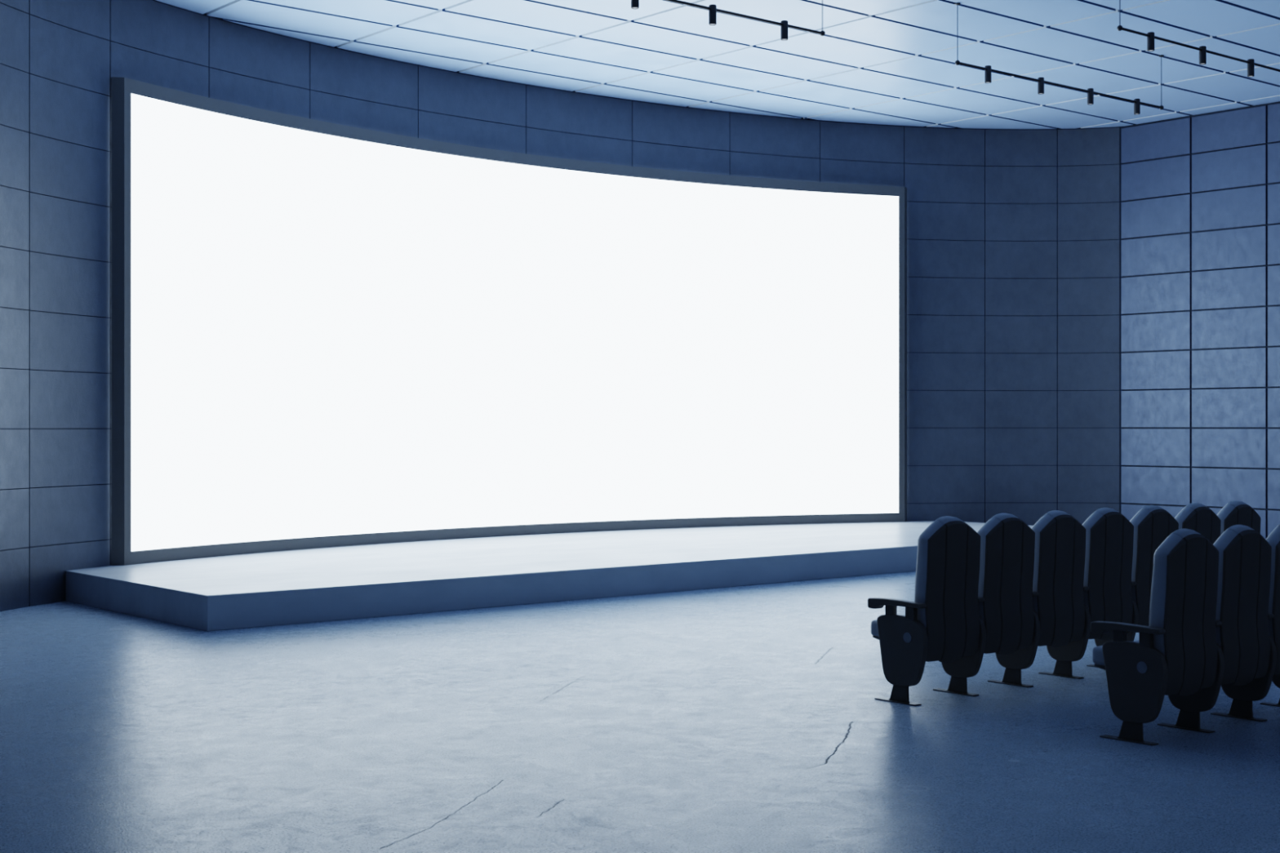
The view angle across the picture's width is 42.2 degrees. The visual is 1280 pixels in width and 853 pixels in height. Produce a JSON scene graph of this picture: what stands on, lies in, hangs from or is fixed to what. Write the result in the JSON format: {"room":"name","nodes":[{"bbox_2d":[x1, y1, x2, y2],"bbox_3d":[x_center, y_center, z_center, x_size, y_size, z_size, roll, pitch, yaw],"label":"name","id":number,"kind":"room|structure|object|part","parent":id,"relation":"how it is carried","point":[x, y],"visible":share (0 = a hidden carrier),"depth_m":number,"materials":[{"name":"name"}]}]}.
{"room":"movie theater","nodes":[
{"label":"movie theater","id":0,"kind":"room"},
{"bbox_2d":[0,0,1123,611],"bbox_3d":[-0.415,-1.280,17.762,15.698,5.600,3.505,0,0,-44],"label":"wall","id":1,"kind":"structure","parent":0,"point":[1014,238],"depth_m":19.61,"materials":[{"name":"blue concrete"}]},
{"bbox_2d":[0,571,1279,852],"bbox_3d":[1.642,1.620,9.865,24.000,0.200,19.800,0,0,-40],"label":"floor","id":2,"kind":"structure","parent":0,"point":[747,718],"depth_m":7.97,"materials":[{"name":"concrete"}]},
{"bbox_2d":[66,520,1033,631],"bbox_3d":[0.011,1.387,17.672,11.860,0.265,4.120,0,0,-40],"label":"stage","id":3,"kind":"object","parent":2,"relation":"on","point":[311,585],"visible":0.9,"depth_m":14.89,"materials":[{"name":"concrete"}]},
{"bbox_2d":[111,76,906,565],"bbox_3d":[-0.947,-0.950,18.813,10.832,4.410,1.118,0,0,-40],"label":"projection screen","id":4,"kind":"object","parent":3,"relation":"on","point":[324,334],"visible":1,"depth_m":18.63,"materials":[{"name":"white fabric"}]},
{"bbox_2d":[867,515,980,706],"bbox_3d":[1.584,1.008,9.285,0.498,1.023,0.454,0,0,-40],"label":"chair","id":5,"kind":"object","parent":2,"relation":"on","point":[941,624],"visible":1,"depth_m":9.10,"materials":[{"name":"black fabric"}]},
{"bbox_2d":[871,619,879,636],"bbox_3d":[1.559,1.135,9.357,0.436,0.090,0.312,0,0,-40],"label":"seat cushion","id":6,"kind":"object","parent":5,"relation":"on","point":[874,631],"depth_m":9.31,"materials":[{"name":"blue fabric"}]},
{"bbox_3d":[1.390,1.031,9.172,0.032,0.098,0.059,0,0,-40],"label":"armrest post","id":7,"kind":"part","parent":5,"relation":"part of","materials":[{"name":"black metal"}]},
{"bbox_3d":[1.416,0.986,9.140,0.053,0.062,0.386,0,0,-40],"label":"armrest","id":8,"kind":"part","parent":5,"relation":"part of","materials":[{"name":"black plastic"}]},
{"bbox_3d":[1.421,1.517,9.134,0.053,0.006,0.296,0,0,-40],"label":"foot plate","id":9,"kind":"part","parent":5,"relation":"part of","materials":[{"name":"black metal"}]},
{"bbox_3d":[1.442,1.234,9.110,0.038,0.389,0.343,0,0,-40],"label":"panel","id":10,"kind":"part","parent":5,"relation":"part of","materials":[{"name":"black plastic"}]},
{"bbox_3d":[1.483,1.031,9.060,0.032,0.098,0.060,0,0,-40],"label":"armrest post","id":11,"kind":"part","parent":5,"relation":"part of","materials":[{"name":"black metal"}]},
{"bbox_2d":[914,515,963,629],"bbox_3d":[1.696,0.819,9.194,0.444,0.643,0.126,0,0,-40],"label":"cushion","id":12,"kind":"object","parent":5,"relation":"on","point":[939,578],"depth_m":9.07,"materials":[{"name":"black fabric"}]},
{"bbox_2d":[933,513,1035,696],"bbox_3d":[1.966,1.008,9.605,0.498,1.023,0.454,0,0,-40],"label":"chair","id":13,"kind":"object","parent":2,"relation":"on","point":[1007,544],"visible":0.78,"depth_m":9.42,"materials":[{"name":"black fabric"}]},
{"bbox_3d":[1.802,1.517,9.455,0.053,0.006,0.296,0,0,-40],"label":"foot plate","id":14,"kind":"part","parent":13,"relation":"part of","materials":[{"name":"black metal"}]},
{"bbox_3d":[1.823,1.234,9.430,0.038,0.389,0.343,0,0,-40],"label":"panel","id":15,"kind":"part","parent":13,"relation":"part of","materials":[{"name":"black plastic"}]},
{"bbox_3d":[1.798,0.986,9.460,0.053,0.062,0.386,0,0,-40],"label":"armrest","id":16,"kind":"part","parent":13,"relation":"part of","materials":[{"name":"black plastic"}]},
{"bbox_2d":[977,513,1017,622],"bbox_3d":[2.078,0.819,9.514,0.444,0.643,0.126,0,0,-40],"label":"cushion","id":17,"kind":"object","parent":13,"relation":"on","point":[997,590],"depth_m":9.39,"materials":[{"name":"black fabric"}]},
{"bbox_2d":[987,510,1085,687],"bbox_3d":[2.347,1.008,9.926,0.498,1.023,0.454,0,0,-40],"label":"chair","id":18,"kind":"object","parent":2,"relation":"on","point":[1060,549],"visible":0.81,"depth_m":9.74,"materials":[{"name":"black fabric"}]},
{"bbox_3d":[2.184,1.517,9.775,0.053,0.006,0.296,0,0,-40],"label":"foot plate","id":19,"kind":"part","parent":18,"relation":"part of","materials":[{"name":"black metal"}]},
{"bbox_3d":[2.204,1.234,9.750,0.038,0.389,0.343,0,0,-40],"label":"panel","id":20,"kind":"part","parent":18,"relation":"part of","materials":[{"name":"black plastic"}]},
{"bbox_3d":[2.179,0.986,9.780,0.053,0.062,0.386,0,0,-40],"label":"armrest","id":21,"kind":"part","parent":18,"relation":"part of","materials":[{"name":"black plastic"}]},
{"bbox_2d":[1031,510,1071,615],"bbox_3d":[2.459,0.819,9.834,0.444,0.643,0.126,0,0,-40],"label":"cushion","id":22,"kind":"object","parent":18,"relation":"on","point":[1051,581],"depth_m":9.72,"materials":[{"name":"black fabric"}]},
{"bbox_2d":[1038,507,1133,679],"bbox_3d":[2.729,1.008,10.246,0.498,1.023,0.454,0,0,-40],"label":"chair","id":23,"kind":"object","parent":2,"relation":"on","point":[1109,535],"visible":0.6,"depth_m":10.06,"materials":[{"name":"black fabric"}]},
{"bbox_3d":[2.565,1.517,10.095,0.053,0.006,0.296,0,0,-40],"label":"foot plate","id":24,"kind":"part","parent":23,"relation":"part of","materials":[{"name":"black metal"}]},
{"bbox_3d":[2.586,1.234,10.070,0.038,0.389,0.343,0,0,-40],"label":"panel","id":25,"kind":"part","parent":23,"relation":"part of","materials":[{"name":"black plastic"}]},
{"bbox_3d":[2.561,0.986,10.100,0.053,0.062,0.386,0,0,-40],"label":"armrest","id":26,"kind":"part","parent":23,"relation":"part of","materials":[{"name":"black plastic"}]},
{"bbox_2d":[1082,507,1117,608],"bbox_3d":[2.841,0.819,10.154,0.444,0.643,0.126,0,0,-40],"label":"cushion","id":27,"kind":"object","parent":23,"relation":"on","point":[1100,570],"depth_m":10.03,"materials":[{"name":"black fabric"}]},
{"bbox_2d":[1086,505,1178,667],"bbox_3d":[3.110,1.008,10.566,0.498,1.023,0.454,0,0,-40],"label":"chair","id":28,"kind":"object","parent":2,"relation":"on","point":[1153,524],"visible":0.4,"depth_m":10.33,"materials":[{"name":"black fabric"}]},
{"bbox_3d":[2.967,1.234,10.390,0.038,0.389,0.343,0,0,-40],"label":"panel","id":29,"kind":"part","parent":28,"relation":"part of","materials":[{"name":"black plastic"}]},
{"bbox_3d":[2.942,0.986,10.421,0.053,0.062,0.386,0,0,-40],"label":"armrest","id":30,"kind":"part","parent":28,"relation":"part of","materials":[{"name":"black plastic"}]},
{"bbox_2d":[1129,505,1164,603],"bbox_3d":[3.222,0.819,10.474,0.444,0.643,0.126,0,0,-40],"label":"cushion","id":31,"kind":"object","parent":28,"relation":"on","point":[1148,523],"depth_m":10.33,"materials":[{"name":"black fabric"}]},
{"bbox_2d":[1090,528,1218,746],"bbox_3d":[2.527,1.008,8.162,0.498,1.023,0.454,0,0,-40],"label":"chair","id":32,"kind":"object","parent":2,"relation":"on","point":[1177,653],"visible":1,"depth_m":7.98,"materials":[{"name":"black fabric"}]},
{"bbox_2d":[1092,640,1138,665],"bbox_3d":[2.502,1.135,8.234,0.436,0.090,0.312,0,0,-40],"label":"seat cushion","id":33,"kind":"object","parent":32,"relation":"on","point":[1097,652],"depth_m":8.18,"materials":[{"name":"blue fabric"}]},
{"bbox_3d":[2.332,1.031,8.049,0.032,0.098,0.059,0,0,-40],"label":"armrest post","id":34,"kind":"part","parent":32,"relation":"part of","materials":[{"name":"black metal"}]},
{"bbox_3d":[2.359,0.986,8.017,0.053,0.062,0.386,0,0,-40],"label":"armrest","id":35,"kind":"part","parent":32,"relation":"part of","materials":[{"name":"black plastic"}]},
{"bbox_3d":[2.363,1.517,8.012,0.053,0.006,0.296,0,0,-40],"label":"foot plate","id":36,"kind":"part","parent":32,"relation":"part of","materials":[{"name":"black metal"}]},
{"bbox_3d":[2.384,1.234,7.987,0.038,0.389,0.343,0,0,-40],"label":"panel","id":37,"kind":"part","parent":32,"relation":"part of","materials":[{"name":"black plastic"}]},
{"bbox_3d":[2.426,1.031,7.937,0.032,0.098,0.060,0,0,-40],"label":"armrest post","id":38,"kind":"part","parent":32,"relation":"part of","materials":[{"name":"black metal"}]},
{"bbox_2d":[1148,528,1200,658],"bbox_3d":[2.639,0.819,8.071,0.444,0.643,0.126,0,0,-40],"label":"cushion","id":39,"kind":"object","parent":32,"relation":"on","point":[1175,609],"depth_m":7.94,"materials":[{"name":"black fabric"}]},
{"bbox_2d":[1174,502,1221,544],"bbox_3d":[3.492,1.008,10.886,0.498,1.023,0.454,0,0,-40],"label":"chair","id":40,"kind":"object","parent":2,"relation":"on","point":[1197,517],"visible":0.2,"depth_m":10.72,"materials":[{"name":"black fabric"}]},
{"bbox_2d":[1174,502,1206,528],"bbox_3d":[3.604,0.819,10.794,0.444,0.643,0.126,0,0,-40],"label":"cushion","id":41,"kind":"object","parent":40,"relation":"on","point":[1193,516],"depth_m":10.68,"materials":[{"name":"black fabric"}]},
{"bbox_2d":[1148,524,1271,733],"bbox_3d":[2.908,1.008,8.483,0.498,1.023,0.454,0,0,-40],"label":"chair","id":42,"kind":"object","parent":2,"relation":"on","point":[1244,574],"visible":0.79,"depth_m":8.30,"materials":[{"name":"black fabric"}]},
{"bbox_3d":[2.740,0.986,8.337,0.053,0.062,0.386,0,0,-40],"label":"armrest","id":43,"kind":"part","parent":42,"relation":"part of","materials":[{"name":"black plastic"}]},
{"bbox_3d":[2.745,1.517,8.332,0.053,0.006,0.296,0,0,-40],"label":"foot plate","id":44,"kind":"part","parent":42,"relation":"part of","materials":[{"name":"black metal"}]},
{"bbox_3d":[2.766,1.234,8.307,0.038,0.389,0.343,0,0,-40],"label":"panel","id":45,"kind":"part","parent":42,"relation":"part of","materials":[{"name":"black plastic"}]},
{"bbox_2d":[1213,524,1254,648],"bbox_3d":[3.020,0.819,8.391,0.444,0.643,0.126,0,0,-40],"label":"cushion","id":46,"kind":"object","parent":42,"relation":"on","point":[1235,603],"depth_m":8.27,"materials":[{"name":"black fabric"}]},
{"bbox_2d":[1217,500,1260,535],"bbox_3d":[3.893,1.008,11.223,0.551,1.023,0.454,0,0,-40],"label":"chair","id":47,"kind":"object","parent":2,"relation":"on","point":[1235,512],"visible":0.11,"depth_m":11.02,"materials":[{"name":"black plastic"}]},
{"bbox_2d":[1210,524,1279,721],"bbox_3d":[3.310,1.008,8.820,0.551,1.023,0.454,0,0,-40],"label":"chair","id":48,"kind":"object","parent":2,"relation":"on","point":[1243,695],"visible":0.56,"depth_m":8.55,"materials":[{"name":"black plastic"}]},
{"bbox_3d":[3.126,1.517,8.652,0.053,0.006,0.296,0,0,-40],"label":"foot plate","id":49,"kind":"part","parent":48,"relation":"part of","materials":[{"name":"black metal"}]},
{"bbox_3d":[3.147,1.234,8.627,0.038,0.389,0.343,0,0,-40],"label":"panel","id":50,"kind":"part","parent":48,"relation":"part of","materials":[{"name":"black plastic"}]},
{"bbox_3d":[3.508,1.517,8.972,0.053,0.006,0.296,0,0,-40],"label":"foot plate","id":51,"kind":"part","parent":48,"relation":"part of","materials":[{"name":"black metal"}]},
{"bbox_3d":[3.122,0.986,8.657,0.053,0.062,0.386,0,0,-40],"label":"armrest","id":52,"kind":"part","parent":48,"relation":"part of","materials":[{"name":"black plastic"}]},
{"bbox_2d":[1266,524,1279,640],"bbox_3d":[3.402,0.819,8.711,0.444,0.643,0.126,0,0,-40],"label":"cushion","id":53,"kind":"object","parent":48,"relation":"on","point":[1273,539],"depth_m":8.54,"materials":[{"name":"black fabric"}]},
{"bbox_3d":[3.529,1.234,8.947,0.038,0.389,0.343,0,0,-40],"label":"panel","id":54,"kind":"part","parent":48,"relation":"part of","materials":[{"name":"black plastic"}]},
{"bbox_2d":[155,0,1279,128],"bbox_3d":[1.124,-4.080,9.626,27.100,0.200,20.500,0,0,-40],"label":"ceiling","id":55,"kind":"structure","parent":0,"point":[884,62],"depth_m":17.39,"materials":[{"name":"paint"}]},
{"bbox_2d":[631,0,825,40],"bbox_3d":[0.284,-3.640,13.314,3.454,0.692,0.063,0,0,-40],"label":"track light","id":56,"kind":"object","parent":55,"relation":"attached to","point":[712,8],"visible":1,"depth_m":13.74,"materials":[{"name":"black metal"}]},
{"bbox_2d":[954,2,1164,114],"bbox_3d":[4.287,-3.640,16.668,3.454,0.692,0.063,0,0,-40],"label":"track light","id":57,"kind":"object","parent":55,"relation":"attached to","point":[988,69],"visible":1,"depth_m":16.39,"materials":[{"name":"black metal"}]},
{"bbox_2d":[1116,0,1279,76],"bbox_3d":[5.420,-3.640,15.312,3.454,0.692,0.063,0,0,-40],"label":"track light","id":58,"kind":"object","parent":55,"relation":"attached to","point":[1150,36],"visible":1,"depth_m":15.02,"materials":[{"name":"black metal"}]},
{"bbox_2d":[1120,101,1279,539],"bbox_3d":[11.437,-1.280,16.083,0.200,5.600,15.930,0,0,-40],"label":"wall","id":59,"kind":"structure","parent":0,"point":[1200,193],"depth_m":21.08,"materials":[{"name":"blue concrete"}]}
]}

